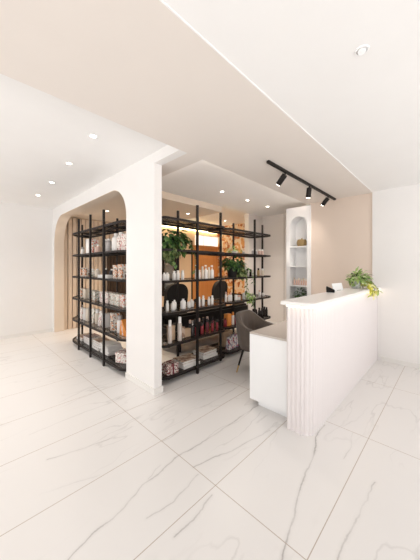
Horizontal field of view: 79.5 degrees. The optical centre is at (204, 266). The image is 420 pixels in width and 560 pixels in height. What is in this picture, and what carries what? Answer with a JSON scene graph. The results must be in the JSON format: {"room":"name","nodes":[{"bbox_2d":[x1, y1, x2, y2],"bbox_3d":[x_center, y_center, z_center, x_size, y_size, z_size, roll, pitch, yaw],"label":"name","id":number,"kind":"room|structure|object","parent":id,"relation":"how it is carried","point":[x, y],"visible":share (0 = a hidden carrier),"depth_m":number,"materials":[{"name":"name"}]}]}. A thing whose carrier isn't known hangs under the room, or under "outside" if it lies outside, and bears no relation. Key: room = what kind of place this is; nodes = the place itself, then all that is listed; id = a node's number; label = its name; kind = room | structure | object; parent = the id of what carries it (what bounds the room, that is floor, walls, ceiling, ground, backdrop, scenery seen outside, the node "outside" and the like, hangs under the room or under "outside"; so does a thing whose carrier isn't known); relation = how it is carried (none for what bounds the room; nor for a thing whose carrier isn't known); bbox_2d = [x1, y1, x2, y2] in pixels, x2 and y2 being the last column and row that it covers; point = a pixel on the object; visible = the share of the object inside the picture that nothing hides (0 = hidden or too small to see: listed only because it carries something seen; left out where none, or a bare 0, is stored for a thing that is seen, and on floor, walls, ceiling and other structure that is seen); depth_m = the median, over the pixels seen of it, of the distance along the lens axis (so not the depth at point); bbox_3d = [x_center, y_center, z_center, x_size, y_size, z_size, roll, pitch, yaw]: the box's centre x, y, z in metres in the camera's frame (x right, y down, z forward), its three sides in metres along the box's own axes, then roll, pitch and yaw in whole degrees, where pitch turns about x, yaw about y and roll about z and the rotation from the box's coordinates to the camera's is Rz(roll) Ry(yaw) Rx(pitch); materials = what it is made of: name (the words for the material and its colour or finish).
{"room":"salon","nodes":[
{"label":"salon","id":0,"kind":"room"},
{"bbox_2d":[0,74,166,208],"bbox_3d":[-3.669,-1.360,2.669,5.030,0.120,4.630,0,0,45],"label":"ceiling","id":1,"kind":"structure","parent":0,"point":[40,131],"depth_m":2.72,"materials":[{"name":"white paint"}]},
{"bbox_2d":[0,202,217,335],"bbox_3d":[-2.515,-0.050,6.712,0.120,3.000,12.000,0,0,45],"label":"wall","id":2,"kind":"structure","parent":0,"point":[26,232],"depth_m":5.35,"materials":[{"name":"white paint"}]},
{"bbox_2d":[0,328,52,339],"bbox_3d":[-5.061,1.415,4.047,0.012,0.070,4.630,0,0,45],"label":"baseboard","id":3,"kind":"structure","parent":2,"relation":"attached to","point":[51,329],"depth_m":5.33,"materials":[{"name":"white"}]},
{"bbox_2d":[67,218,109,328],"bbox_3d":[-2.416,0.150,6.712,0.018,2.600,2.460,0,0,45],"label":"trim","id":4,"kind":"structure","parent":2,"relation":"attached to","point":[72,218],"depth_m":6.04,"materials":[{"name":"beige wood"}]},
{"bbox_2d":[64,218,125,329],"bbox_3d":[-2.322,0.150,6.769,0.035,2.600,2.674,0,0,45],"label":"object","id":5,"kind":"structure","parent":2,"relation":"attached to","point":[96,261],"depth_m":5.97,"materials":[{"name":"beige wood"}]},
{"bbox_2d":[162,257,175,295],"bbox_3d":[-1.129,0.150,7.985,0.060,1.500,0.520,0,0,45],"label":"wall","id":6,"kind":"structure","parent":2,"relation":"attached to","point":[167,267],"depth_m":7.90,"materials":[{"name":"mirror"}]},
{"bbox_2d":[162,225,214,233],"bbox_3d":[-0.558,-1.265,8.504,0.040,0.030,2.900,0,0,45],"label":"trim","id":7,"kind":"structure","parent":2,"relation":"attached to","point":[162,225],"depth_m":8.35,"materials":[{"name":"beige"}]},
{"bbox_2d":[176,240,217,300],"bbox_3d":[-0.221,0.275,8.902,0.060,2.350,1.960,0,0,45],"label":"wall mirror","id":8,"kind":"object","parent":2,"relation":"in","point":[186,264],"depth_m":8.92,"materials":[{"name":"orange mirror"}]},
{"bbox_2d":[195,235,217,246],"bbox_3d":[0.078,-0.945,9.211,0.040,0.390,1.160,0,0,45],"label":"window","id":9,"kind":"structure","parent":2,"relation":"in","point":[211,241],"depth_m":9.22,"materials":[{"name":"white glass"}]},
{"bbox_2d":[53,145,185,388],"bbox_3d":[-1.810,0.075,4.156,4.480,2.750,0.100,0,0,45],"label":"wall","id":10,"kind":"structure","parent":0,"point":[139,184],"depth_m":3.02,"materials":[{"name":"white paint"}]},
{"bbox_2d":[54,190,119,331],"bbox_3d":[-2.157,0.180,4.502,3.260,2.540,0.097,0,0,45],"label":"trim","id":11,"kind":"structure","parent":10,"relation":"attached to","point":[61,218],"depth_m":5.61,"materials":[{"name":"paint"}]},
{"bbox_2d":[125,372,162,395],"bbox_3d":[-0.764,1.415,3.121,0.662,0.070,0.124,0,0,45],"label":"baseboard","id":12,"kind":"structure","parent":10,"relation":"attached to","point":[128,376],"depth_m":2.98,"materials":[{"name":"white"}]},
{"bbox_2d":[59,153,201,330],"bbox_3d":[-1.697,0.015,4.270,4.480,2.870,0.220,0,0,45],"label":"wall","id":13,"kind":"structure","parent":0,"point":[64,223],"depth_m":5.39,"materials":[{"name":"paint"}]},
{"bbox_2d":[71,191,221,221],"bbox_3d":[-1.617,-1.300,5.872,3.440,0.240,2.170,0,0,45],"label":"ceiling","id":14,"kind":"structure","parent":0,"point":[171,203],"depth_m":5.18,"materials":[{"name":"paint"}]},
{"bbox_2d":[0,0,371,204],"bbox_3d":[1.080,-1.300,3.152,1.040,0.240,12.000,0,0,45],"label":"ceiling beam","id":15,"kind":"structure","parent":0,"point":[135,65],"depth_m":1.63,"materials":[{"name":"beige paint"}]},
{"bbox_2d":[266,160,335,205],"bbox_3d":[1.437,-1.080,3.601,0.150,0.200,2.200,0,0,45],"label":"track light","id":16,"kind":"object","parent":15,"relation":"attached to","point":[283,176],"visible":1,"depth_m":3.36,"materials":[{"name":"black metal"}]},
{"bbox_2d":[0,311,419,559],"bbox_3d":[0.297,1.490,4.209,8.500,0.080,11.600,0,0,45],"label":"floor","id":17,"kind":"structure","parent":0,"point":[95,465],"depth_m":1.83,"materials":[{"name":"tile"}]},
{"bbox_2d":[72,209,125,371],"bbox_3d":[-1.716,0.305,4.251,2.301,2.290,0.481,0,0,45],"label":"shelving unit","id":18,"kind":"object","parent":17,"relation":"on","point":[117,226],"visible":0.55,"depth_m":4.04,"materials":[{"name":"black metal"}]},
{"bbox_2d":[80,307,84,318],"bbox_3d":[-2.287,0.838,4.739,0.158,0.247,0.100,0,0,42],"label":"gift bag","id":19,"kind":"object","parent":18,"relation":"on","point":[81,308],"visible":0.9,"depth_m":4.71,"materials":[{"name":"white paper"}]},
{"bbox_2d":[83,288,88,298],"bbox_3d":[-2.144,0.481,4.600,0.114,0.170,0.134,0,0,-44],"label":"product box","id":20,"kind":"object","parent":18,"relation":"on","point":[85,291],"visible":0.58,"depth_m":4.54,"materials":[{"name":"beige cardboard"}]},
{"bbox_2d":[83,268,88,276],"bbox_3d":[-2.151,0.091,4.607,0.134,0.160,0.114,0,0,41],"label":"product box","id":21,"kind":"object","parent":18,"relation":"on","point":[85,270],"visible":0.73,"depth_m":4.55,"materials":[{"name":"cardboard"}]},
{"bbox_2d":[85,308,88,320],"bbox_3d":[-2.089,0.828,4.543,0.142,0.267,0.100,0,0,42],"label":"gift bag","id":22,"kind":"object","parent":18,"relation":"on","point":[87,309],"visible":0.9,"depth_m":4.51,"materials":[{"name":"paper"}]},
{"bbox_2d":[86,239,88,252],"bbox_3d":[-2.045,-0.359,4.501,0.134,0.270,0.114,0,0,44],"label":"product box","id":23,"kind":"object","parent":18,"relation":"on","point":[87,240],"visible":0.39,"depth_m":4.45,"materials":[{"name":"white cardboard"}]},
{"bbox_2d":[92,306,95,322],"bbox_3d":[-1.917,0.818,4.375,0.100,0.287,0.100,0,0,42],"label":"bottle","id":24,"kind":"object","parent":18,"relation":"on","point":[93,309],"visible":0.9,"depth_m":4.33,"materials":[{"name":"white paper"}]},
{"bbox_2d":[92,239,98,252],"bbox_3d":[-1.917,-0.349,4.375,0.114,0.250,0.114,0,0,-44],"label":"product box","id":25,"kind":"object","parent":18,"relation":"on","point":[95,242],"visible":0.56,"depth_m":4.32,"materials":[{"name":"cardboard"}]},
{"bbox_2d":[92,291,99,300],"bbox_3d":[-1.839,0.491,4.297,0.114,0.150,0.124,0,0,-42],"label":"product box","id":26,"kind":"object","parent":18,"relation":"on","point":[95,294],"visible":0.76,"depth_m":4.25,"materials":[{"name":"cardboard"}]},
{"bbox_2d":[95,309,99,323],"bbox_3d":[-1.817,0.836,4.276,0.088,0.250,0.090,0,0,45],"label":"slim bottle","id":27,"kind":"object","parent":18,"relation":"on","point":[97,310],"visible":0.74,"depth_m":4.24,"materials":[{"name":"beige plastic"}]},
{"bbox_2d":[94,269,100,276],"bbox_3d":[-1.817,0.101,4.276,0.100,0.140,0.100,0,0,45],"label":"bottle","id":28,"kind":"object","parent":18,"relation":"on","point":[97,272],"visible":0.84,"depth_m":4.24,"materials":[{"name":"beige plastic"}]},
{"bbox_2d":[95,245,100,251],"bbox_3d":[-1.803,-0.299,4.262,0.090,0.150,0.090,0,0,45],"label":"bottle","id":29,"kind":"object","parent":18,"relation":"on","point":[97,248],"visible":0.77,"depth_m":4.23,"materials":[{"name":"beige plastic"}]},
{"bbox_2d":[98,310,101,326],"bbox_3d":[-1.689,0.818,4.149,0.100,0.287,0.110,0,0,42],"label":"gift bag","id":30,"kind":"object","parent":18,"relation":"on","point":[100,312],"visible":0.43,"depth_m":4.11,"materials":[{"name":"white paper"}]},
{"bbox_2d":[98,275,112,277],"bbox_3d":[-1.554,0.146,3.917,0.364,0.050,0.084,0,0,45],"label":"product box","id":31,"kind":"object","parent":18,"relation":"on","point":[99,276],"visible":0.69,"depth_m":3.81,"materials":[{"name":"white"}]},
{"bbox_2d":[105,313,109,327],"bbox_3d":[-1.583,0.851,4.044,0.114,0.220,0.084,0,0,-41],"label":"product box","id":32,"kind":"object","parent":18,"relation":"on","point":[107,315],"visible":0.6,"depth_m":4.02,"materials":[{"name":"white cardboard"}]},
{"bbox_2d":[106,239,111,250],"bbox_3d":[-1.505,-0.334,3.966,0.098,0.220,0.100,0,0,45],"label":"canister","id":33,"kind":"object","parent":18,"relation":"on","point":[109,242],"visible":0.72,"depth_m":3.92,"materials":[{"name":"grey plastic"}]},
{"bbox_2d":[105,292,114,303],"bbox_3d":[-1.505,0.481,3.966,0.134,0.170,0.114,0,0,43],"label":"product box","id":34,"kind":"object","parent":18,"relation":"on","point":[107,294],"visible":0.57,"depth_m":3.90,"materials":[{"name":"white cardboard"}]},
{"bbox_2d":[110,293,118,304],"bbox_3d":[-1.363,0.481,3.826,0.114,0.170,0.134,0,0,-44],"label":"product box","id":35,"kind":"object","parent":18,"relation":"on","point":[112,296],"visible":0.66,"depth_m":3.76,"materials":[{"name":"white cardboard"}]},
{"bbox_2d":[110,312,119,330],"bbox_3d":[-1.363,0.826,3.826,0.114,0.270,0.094,0,0,-43],"label":"product box","id":36,"kind":"object","parent":18,"relation":"on","point":[114,315],"visible":0.88,"depth_m":3.78,"materials":[{"name":"multicoloured cardboard"}]},
{"bbox_2d":[112,233,118,250],"bbox_3d":[-1.334,-0.364,3.798,0.128,0.280,0.130,0,0,45],"label":"canister","id":37,"kind":"object","parent":18,"relation":"on","point":[114,239],"visible":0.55,"depth_m":3.74,"materials":[{"name":"white plastic"}]},
{"bbox_2d":[113,265,117,278],"bbox_3d":[-1.292,0.071,3.755,0.114,0.200,0.134,0,0,-43],"label":"product box","id":38,"kind":"object","parent":18,"relation":"on","point":[115,267],"visible":0.48,"depth_m":3.69,"materials":[{"name":"cardboard"}]},
{"bbox_2d":[114,293,122,305],"bbox_3d":[-1.249,0.481,3.713,0.134,0.170,0.114,0,0,44],"label":"product box","id":39,"kind":"object","parent":18,"relation":"on","point":[117,296],"visible":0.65,"depth_m":3.65,"materials":[{"name":"white cardboard"}]},
{"bbox_2d":[117,315,122,332],"bbox_3d":[-1.249,0.836,3.713,0.088,0.250,0.090,0,0,45],"label":"slim bottle","id":40,"kind":"object","parent":18,"relation":"on","point":[119,316],"visible":0.76,"depth_m":3.68,"materials":[{"name":"white plastic"}]},
{"bbox_2d":[117,232,123,249],"bbox_3d":[-1.220,-0.364,3.685,0.128,0.280,0.130,0,0,45],"label":"canister","id":41,"kind":"object","parent":18,"relation":"on","point":[120,233],"visible":0.38,"depth_m":3.62,"materials":[{"name":"white plastic"}]},
{"bbox_2d":[115,348,125,363],"bbox_3d":[-1.164,1.285,3.657,0.184,0.142,0.208,0,0,16],"label":"gift box","id":42,"kind":"object","parent":18,"relation":"on","point":[120,356],"visible":0.65,"depth_m":3.57,"materials":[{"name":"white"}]},
{"bbox_2d":[118,264,125,278],"bbox_3d":[-1.178,0.066,3.643,0.114,0.210,0.134,0,0,-42],"label":"product box","id":43,"kind":"object","parent":18,"relation":"on","point":[121,267],"visible":0.75,"depth_m":3.58,"materials":[{"name":"multicoloured cardboard"}]},
{"bbox_2d":[120,319,125,336],"bbox_3d":[-1.093,0.851,3.558,0.240,0.220,0.122,0,0,45],"label":"box","id":44,"kind":"object","parent":18,"relation":"on","point":[123,322],"visible":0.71,"depth_m":3.54,"materials":[{"name":"orange cardboard"}]},
{"bbox_2d":[120,294,125,307],"bbox_3d":[-1.135,0.481,3.601,0.114,0.170,0.134,0,0,-41],"label":"product box","id":45,"kind":"object","parent":18,"relation":"on","point":[123,296],"visible":0.52,"depth_m":3.54,"materials":[{"name":"cardboard"}]},
{"bbox_2d":[121,233,125,249],"bbox_3d":[-1.107,-0.344,3.572,0.124,0.240,0.114,0,0,40],"label":"product box","id":46,"kind":"object","parent":18,"relation":"on","point":[123,236],"visible":0.39,"depth_m":3.53,"materials":[{"name":"white cardboard"}]},
{"bbox_3d":[-1.738,1.340,4.242,0.220,0.033,0.280,0,0,-43],"label":"book","id":47,"kind":"object","parent":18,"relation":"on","visible":0},
{"bbox_3d":[-1.734,1.305,4.256,0.280,0.033,0.208,0,0,44],"label":"book","id":48,"kind":"object","parent":47,"relation":"on","visible":0},
{"bbox_3d":[-1.723,1.272,4.251,0.280,0.033,0.220,0,0,44],"label":"book","id":49,"kind":"object","parent":48,"relation":"on","visible":0},
{"bbox_2d":[93,337,110,344],"bbox_3d":[-1.732,1.238,4.251,0.280,0.033,0.208,0,0,45],"label":"book","id":50,"kind":"object","parent":49,"relation":"on","point":[97,340],"visible":0.5,"depth_m":4.25,"materials":[{"name":"white paper"}]},
{"bbox_3d":[-1.493,1.341,4.022,0.280,0.030,0.240,0,0,45],"label":"book","id":51,"kind":"object","parent":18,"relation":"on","visible":0},
{"bbox_2d":[101,349,120,353],"bbox_3d":[-1.480,1.310,4.004,0.280,0.030,0.228,0,0,44],"label":"book","id":52,"kind":"object","parent":51,"relation":"on","point":[114,351],"visible":0.36,"depth_m":3.89,"materials":[{"name":"white paper"}]},
{"bbox_2d":[100,346,121,351],"bbox_3d":[-1.497,1.279,4.020,0.280,0.030,0.240,0,0,43],"label":"book","id":53,"kind":"object","parent":52,"relation":"on","point":[121,346],"visible":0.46,"depth_m":3.93,"materials":[{"name":"white paper"}]},
{"bbox_2d":[100,345,120,349],"bbox_3d":[-1.492,1.248,4.003,0.280,0.030,0.228,0,0,44],"label":"book","id":54,"kind":"object","parent":53,"relation":"on","point":[111,348],"visible":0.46,"depth_m":3.90,"materials":[{"name":"white paper"}]},
{"bbox_2d":[99,340,120,348],"bbox_3d":[-1.498,1.217,4.000,0.240,0.030,0.280,0,0,-43],"label":"book","id":55,"kind":"object","parent":54,"relation":"on","point":[111,343],"visible":0.95,"depth_m":3.97,"materials":[{"name":"white paper"}]},
{"bbox_3d":[-2.015,1.340,4.538,0.220,0.031,0.280,0,0,-44],"label":"book","id":56,"kind":"object","parent":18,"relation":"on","visible":0},
{"bbox_3d":[-2.016,1.308,4.531,0.280,0.031,0.208,0,0,43],"label":"book","id":57,"kind":"object","parent":56,"relation":"on","visible":0},
{"bbox_3d":[-2.009,1.276,4.530,0.280,0.031,0.220,0,0,42],"label":"book","id":58,"kind":"object","parent":57,"relation":"on","visible":0},
{"bbox_2d":[83,333,100,339],"bbox_3d":[-2.022,1.244,4.522,0.280,0.031,0.208,0,0,43],"label":"book","id":59,"kind":"object","parent":58,"relation":"on","point":[94,336],"visible":0.86,"depth_m":4.48,"materials":[{"name":"white paper"}]},
{"bbox_2d":[107,255,125,318],"bbox_3d":[-1.969,0.520,7.001,0.050,1.860,1.500,0,0,45],"label":"wall","id":60,"kind":"structure","parent":17,"relation":"on","point":[111,260],"depth_m":6.59,"materials":[{"name":"black"}]},
{"bbox_2d":[162,284,187,326],"bbox_3d":[-0.803,0.890,5.306,0.670,1.120,0.892,0,0,-40],"label":"salon chair","id":61,"kind":"object","parent":17,"relation":"on","point":[170,294],"visible":0.23,"depth_m":4.94,"materials":[{"name":"black leather"}]},
{"bbox_2d":[162,205,224,380],"bbox_3d":[-0.236,0.305,3.625,0.481,2.290,1.220,0,0,45],"label":"shelving unit","id":62,"kind":"object","parent":17,"relation":"on","point":[177,222],"visible":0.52,"depth_m":3.51,"materials":[{"name":"black metal"}]},
{"bbox_2d":[168,320,171,343],"bbox_3d":[-0.444,0.816,3.190,0.055,0.290,0.056,0,0,45],"label":"slim bottle","id":63,"kind":"object","parent":62,"relation":"on","point":[169,321],"visible":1,"depth_m":3.17,"materials":[{"name":"white plastic"}]},
{"bbox_2d":[162,359,178,375],"bbox_3d":[-0.448,1.290,3.243,0.178,0.132,0.144,0,0,-42],"label":"gift box","id":64,"kind":"object","parent":62,"relation":"on","point":[170,367],"visible":0.89,"depth_m":3.19,"materials":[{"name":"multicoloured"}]},
{"bbox_2d":[167,325,174,339],"bbox_3d":[-0.448,0.866,3.328,0.064,0.190,0.094,0,0,45],"label":"product box","id":65,"kind":"object","parent":62,"relation":"on","point":[173,326],"visible":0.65,"depth_m":3.32,"materials":[{"name":"beige cardboard"}]},
{"bbox_2d":[171,301,174,310],"bbox_3d":[-0.419,0.508,3.300,0.056,0.115,0.056,0,0,45],"label":"bottle","id":66,"kind":"object","parent":62,"relation":"on","point":[172,303],"visible":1,"depth_m":3.28,"materials":[{"name":"white plastic"}]},
{"bbox_2d":[162,229,195,274],"bbox_3d":[-0.412,-0.200,3.329,0.417,0.615,0.665,0,0,33],"label":"trailing plant","id":67,"kind":"object","parent":62,"relation":"on","point":[173,242],"visible":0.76,"depth_m":3.22,"materials":[{"name":"green plant"}]},
{"bbox_2d":[177,316,181,340],"bbox_3d":[-0.331,0.806,3.304,0.058,0.310,0.060,0,0,45],"label":"slim bottle","id":68,"kind":"object","parent":62,"relation":"on","point":[179,325],"visible":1,"depth_m":3.28,"materials":[{"name":"white plastic"}]},
{"bbox_2d":[180,299,185,308],"bbox_3d":[-0.296,0.498,3.425,0.076,0.135,0.076,0,0,45],"label":"bottle","id":69,"kind":"object","parent":62,"relation":"on","point":[183,302],"visible":1,"depth_m":3.39,"materials":[{"name":"white plastic"}]},
{"bbox_2d":[182,326,184,337],"bbox_3d":[-0.310,0.886,3.424,0.059,0.150,0.059,0,0,45],"label":"product box","id":70,"kind":"object","parent":62,"relation":"on","point":[183,327],"visible":0.52,"depth_m":3.41,"materials":[{"name":"beige cardboard"}]},
{"bbox_2d":[185,328,190,336],"bbox_3d":[-0.258,0.906,3.492,0.064,0.110,0.124,0,0,45],"label":"product box","id":71,"kind":"object","parent":62,"relation":"on","point":[187,330],"visible":0.69,"depth_m":3.48,"materials":[{"name":"beige cardboard"}]},
{"bbox_2d":[178,361,199,369],"bbox_3d":[-0.248,1.341,3.518,0.220,0.031,0.300,0,0,44],"label":"book","id":72,"kind":"object","parent":62,"relation":"on","point":[193,364],"visible":0.32,"depth_m":3.40,"materials":[{"name":"white paper"}]},
{"bbox_2d":[179,361,195,366],"bbox_3d":[-0.259,1.308,3.521,0.288,0.031,0.220,0,0,-45],"label":"book","id":73,"kind":"object","parent":72,"relation":"on","point":[190,363],"visible":0.23,"depth_m":3.40,"materials":[{"name":"white paper"}]},
{"bbox_2d":[173,353,195,364],"bbox_3d":[-0.259,1.276,3.520,0.300,0.031,0.220,0,0,-43],"label":"book","id":74,"kind":"object","parent":73,"relation":"on","point":[187,358],"visible":0.89,"depth_m":3.48,"materials":[{"name":"white paper"}]},
{"bbox_2d":[191,320,194,335],"bbox_3d":[-0.173,0.851,3.521,0.055,0.220,0.056,0,0,45],"label":"pump bottle","id":75,"kind":"object","parent":62,"relation":"on","point":[192,321],"visible":1,"depth_m":3.50,"materials":[{"name":"black plastic"}]},
{"bbox_2d":[194,353,217,359],"bbox_3d":[0.015,1.339,3.867,0.300,0.033,0.220,0,0,-43],"label":"book","id":76,"kind":"object","parent":62,"relation":"on","point":[214,354],"visible":0.32,"depth_m":3.77,"materials":[{"name":"white paper"}]},
{"bbox_2d":[193,350,216,356],"bbox_3d":[0.002,1.306,3.879,0.288,0.033,0.220,0,0,-43],"label":"book","id":77,"kind":"object","parent":76,"relation":"on","point":[213,352],"visible":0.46,"depth_m":3.80,"materials":[{"name":"white paper"}]},
{"bbox_2d":[193,345,215,354],"bbox_3d":[0.002,1.272,3.873,0.220,0.033,0.300,0,0,42],"label":"book","id":78,"kind":"object","parent":77,"relation":"on","point":[206,349],"visible":0.95,"depth_m":3.84,"materials":[{"name":"white paper"}]},
{"bbox_2d":[204,265,207,278],"bbox_3d":[0.013,0.071,3.737,0.051,0.200,0.052,0,0,45],"label":"pump bottle","id":79,"kind":"object","parent":62,"relation":"on","point":[205,270],"visible":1,"depth_m":3.72,"materials":[{"name":"white plastic"}]},
{"bbox_2d":[210,265,213,277],"bbox_3d":[0.108,0.073,3.833,0.051,0.195,0.052,0,0,45],"label":"pump bottle","id":80,"kind":"object","parent":62,"relation":"on","point":[211,270],"visible":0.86,"depth_m":3.82,"materials":[{"name":"white plastic"}]},
{"bbox_2d":[162,303,247,351],"bbox_3d":[0.085,1.120,5.010,0.530,0.660,2.000,0,0,45],"label":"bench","id":81,"kind":"object","parent":17,"relation":"on","point":[185,317],"visible":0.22,"depth_m":4.61,"materials":[{"name":"black"}]},
{"bbox_2d":[194,281,227,309],"bbox_3d":[0.068,0.890,6.257,0.892,1.120,0.670,0,0,39],"label":"salon chair","id":82,"kind":"object","parent":17,"relation":"on","point":[215,289],"visible":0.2,"depth_m":5.90,"materials":[{"name":"black leather"}]},
{"bbox_2d":[208,219,270,353],"bbox_3d":[0.671,0.305,4.613,0.521,2.290,1.380,0,0,45],"label":"shelving unit","id":83,"kind":"object","parent":17,"relation":"on","point":[232,231],"visible":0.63,"depth_m":4.47,"materials":[{"name":"black metal"}]},
{"bbox_2d":[222,329,232,346],"bbox_3d":[0.360,1.236,4.400,0.124,0.240,0.244,0,0,45],"label":"product box","id":84,"kind":"object","parent":83,"relation":"on","point":[227,332],"visible":0.62,"depth_m":4.30,"materials":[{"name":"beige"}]},
{"bbox_2d":[224,313,231,325],"bbox_3d":[0.375,0.866,4.160,0.084,0.190,0.104,0,0,45],"label":"product box","id":85,"kind":"object","parent":83,"relation":"on","point":[228,316],"visible":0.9,"depth_m":4.13,"materials":[{"name":"orange cardboard"}]},
{"bbox_2d":[226,334,233,349],"bbox_3d":[0.410,1.232,4.195,0.080,0.247,0.120,0,0,39],"label":"gift bag","id":86,"kind":"object","parent":83,"relation":"on","point":[229,343],"visible":1,"depth_m":4.16,"materials":[{"name":"white paper"}]},
{"bbox_2d":[225,245,242,252],"bbox_3d":[0.500,-0.293,4.337,0.228,0.162,0.400,0,0,45],"label":"plant","id":87,"kind":"object","parent":83,"relation":"on","point":[233,250],"visible":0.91,"depth_m":4.32,"materials":[{"name":"green plant"}]},
{"bbox_2d":[231,331,237,346],"bbox_3d":[0.502,1.228,4.316,0.120,0.257,0.080,0,0,-40],"label":"gift bag","id":88,"kind":"object","parent":83,"relation":"on","point":[235,338],"visible":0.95,"depth_m":4.29,"materials":[{"name":"white paper"}]},
{"bbox_2d":[222,255,254,294],"bbox_3d":[0.525,0.135,4.327,0.450,0.689,0.610,0,0,45],"label":"potted plant","id":89,"kind":"object","parent":83,"relation":"on","point":[234,269],"visible":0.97,"depth_m":4.23,"materials":[{"name":"green plant"}]},
{"bbox_2d":[245,293,255,308],"bbox_3d":[0.789,0.576,4.377,0.182,0.312,0.226,0,0,45],"label":"plant","id":90,"kind":"object","parent":83,"relation":"on","point":[249,297],"visible":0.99,"depth_m":4.34,"materials":[{"name":"green plant"}]},
{"bbox_2d":[235,310,272,371],"bbox_3d":[0.759,1.044,3.511,0.612,0.817,0.617,0,0,41],"label":"tub chair","id":91,"kind":"object","parent":17,"relation":"on","point":[247,321],"visible":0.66,"depth_m":3.50,"materials":[{"name":"fabric"}]},
{"bbox_2d":[250,320,286,416],"bbox_3d":[1.417,1.070,3.304,0.472,0.760,2.200,0,0,45],"label":"desk","id":92,"kind":"object","parent":17,"relation":"on","point":[268,345],"visible":0.25,"depth_m":2.54,"materials":[{"name":"white paint"}]},
{"bbox_2d":[286,205,310,319],"bbox_3d":[1.892,0.150,4.952,0.480,2.600,0.300,0,0,45],"label":"tall cabinet","id":93,"kind":"object","parent":17,"relation":"on","point":[298,219],"visible":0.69,"depth_m":5.00,"materials":[{"name":"white paint"}]},
{"bbox_2d":[292,287,306,297],"bbox_3d":[1.851,0.559,4.901,0.297,0.335,0.273,0,0,8],"label":"plant","id":94,"kind":"object","parent":93,"relation":"on","point":[303,290],"visible":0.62,"depth_m":4.89,"materials":[{"name":"green plant"}]},
{"bbox_2d":[297,238,306,245],"bbox_3d":[1.885,-0.481,4.917,0.190,0.154,0.190,0,0,45],"label":"wicker basket","id":95,"kind":"object","parent":93,"relation":"on","point":[301,242],"visible":0.93,"depth_m":4.84,"materials":[{"name":"brown wicker"}]},
{"bbox_2d":[280,286,379,435],"bbox_3d":[1.698,0.876,3.097,0.303,1.147,2.608,0,0,45],"label":"reception desk","id":96,"kind":"object","parent":17,"relation":"on","point":[332,337],"depth_m":2.38,"materials":[{"name":"white wood"}]},
{"bbox_2d":[280,286,379,307],"bbox_3d":[1.698,0.320,3.097,0.303,0.034,2.608,0,0,45],"label":"countertop","id":97,"kind":"structure","parent":96,"relation":"on","point":[314,300],"depth_m":2.51,"materials":[{"name":"white stone"}]},
{"bbox_2d":[326,286,334,292],"bbox_3d":[1.498,0.266,3.016,0.092,0.070,0.080,0,0,28],"label":"card terminal","id":98,"kind":"object","parent":96,"relation":"on","point":[328,289],"visible":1,"depth_m":2.98,"materials":[{"name":"black plastic"}]},
{"bbox_2d":[332,283,342,290],"bbox_3d":[1.697,0.255,3.249,0.260,0.093,0.060,0,0,-37],"label":"tablet stand","id":99,"kind":"object","parent":96,"relation":"on","point":[336,286],"visible":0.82,"depth_m":3.23,"materials":[{"name":"white paint"}]},
{"bbox_2d":[345,266,382,299],"bbox_3d":[2.220,0.216,3.568,0.432,0.455,0.502,0,0,45],"label":"plant","id":100,"kind":"object","parent":96,"relation":"on","point":[355,282],"visible":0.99,"depth_m":3.51,"materials":[{"name":"green plant"}]},
{"bbox_2d":[187,207,247,225],"bbox_3d":[0.863,-1.590,8.377,3.440,0.120,4.880,0,0,45],"label":"cove","id":101,"kind":"object","parent":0,"point":[231,216],"visible":0.14,"depth_m":7.97,"materials":[{"name":"beige paint"}]},
{"bbox_2d":[218,223,244,305],"bbox_3d":[1.502,-0.050,8.716,2.770,3.000,0.100,0,0,45],"label":"wall","id":102,"kind":"structure","parent":0,"point":[239,242],"depth_m":9.08,"materials":[{"name":"paint"}]},
{"bbox_2d":[162,160,307,216],"bbox_3d":[1.887,-1.360,5.836,1.590,0.120,7.050,0,0,45],"label":"ceiling","id":103,"kind":"structure","parent":0,"point":[202,180],"depth_m":4.29,"materials":[{"name":"white paint"}]},
{"bbox_2d":[245,213,261,311],"bbox_3d":[1.234,0.075,6.391,0.120,2.750,0.620,0,0,45],"label":"wall","id":104,"kind":"structure","parent":0,"point":[249,218],"depth_m":6.25,"materials":[{"name":"white paint"}]},
{"bbox_2d":[262,213,285,322],"bbox_3d":[2.084,0.075,6.070,1.780,2.750,0.120,0,0,45],"label":"wall","id":105,"kind":"structure","parent":0,"point":[274,266],"depth_m":6.31,"materials":[{"name":"beige paint"}]},
{"bbox_2d":[163,0,419,191],"bbox_3d":[2.846,-1.303,1.404,3.930,0.234,12.000,0,0,45],"label":"ceiling","id":106,"kind":"structure","parent":0,"point":[364,110],"depth_m":1.49,"materials":[{"name":"white paint"}]},
{"bbox_2d":[159,0,371,191],"bbox_3d":[-0.061,-1.183,1.256,0.006,0.006,7.700,0,0,45],"label":"trim","id":107,"kind":"structure","parent":106,"relation":"attached to","point":[162,1],"depth_m":1.52,"materials":[{"name":"white paint"}]},
{"bbox_2d":[354,44,369,55],"bbox_3d":[0.858,-1.181,1.381,0.072,0.025,0.072,0,0,45],"label":"recessed light","id":108,"kind":"object","parent":106,"relation":"in","point":[361,50],"visible":1,"depth_m":1.37,"materials":[{"name":"white paint"}]},
{"bbox_2d":[311,193,371,294],"bbox_3d":[2.667,0.135,4.705,0.970,2.630,1.000,0,0,45],"label":"wall","id":109,"kind":"structure","parent":0,"point":[341,229],"depth_m":4.35,"materials":[{"name":"paint"}]},
{"bbox_2d":[372,184,419,363],"bbox_3d":[4.401,0.075,2.974,3.930,2.750,1.020,0,0,45],"label":"wall","id":110,"kind":"structure","parent":0,"point":[395,211],"depth_m":3.78,"materials":[{"name":"white paint"}]},
{"bbox_2d":[380,356,419,368],"bbox_3d":[4.077,1.415,2.569,3.820,0.070,0.012,0,0,45],"label":"baseboard","id":111,"kind":"structure","parent":110,"relation":"attached to","point":[385,359],"depth_m":3.73,"materials":[{"name":"white wood"}]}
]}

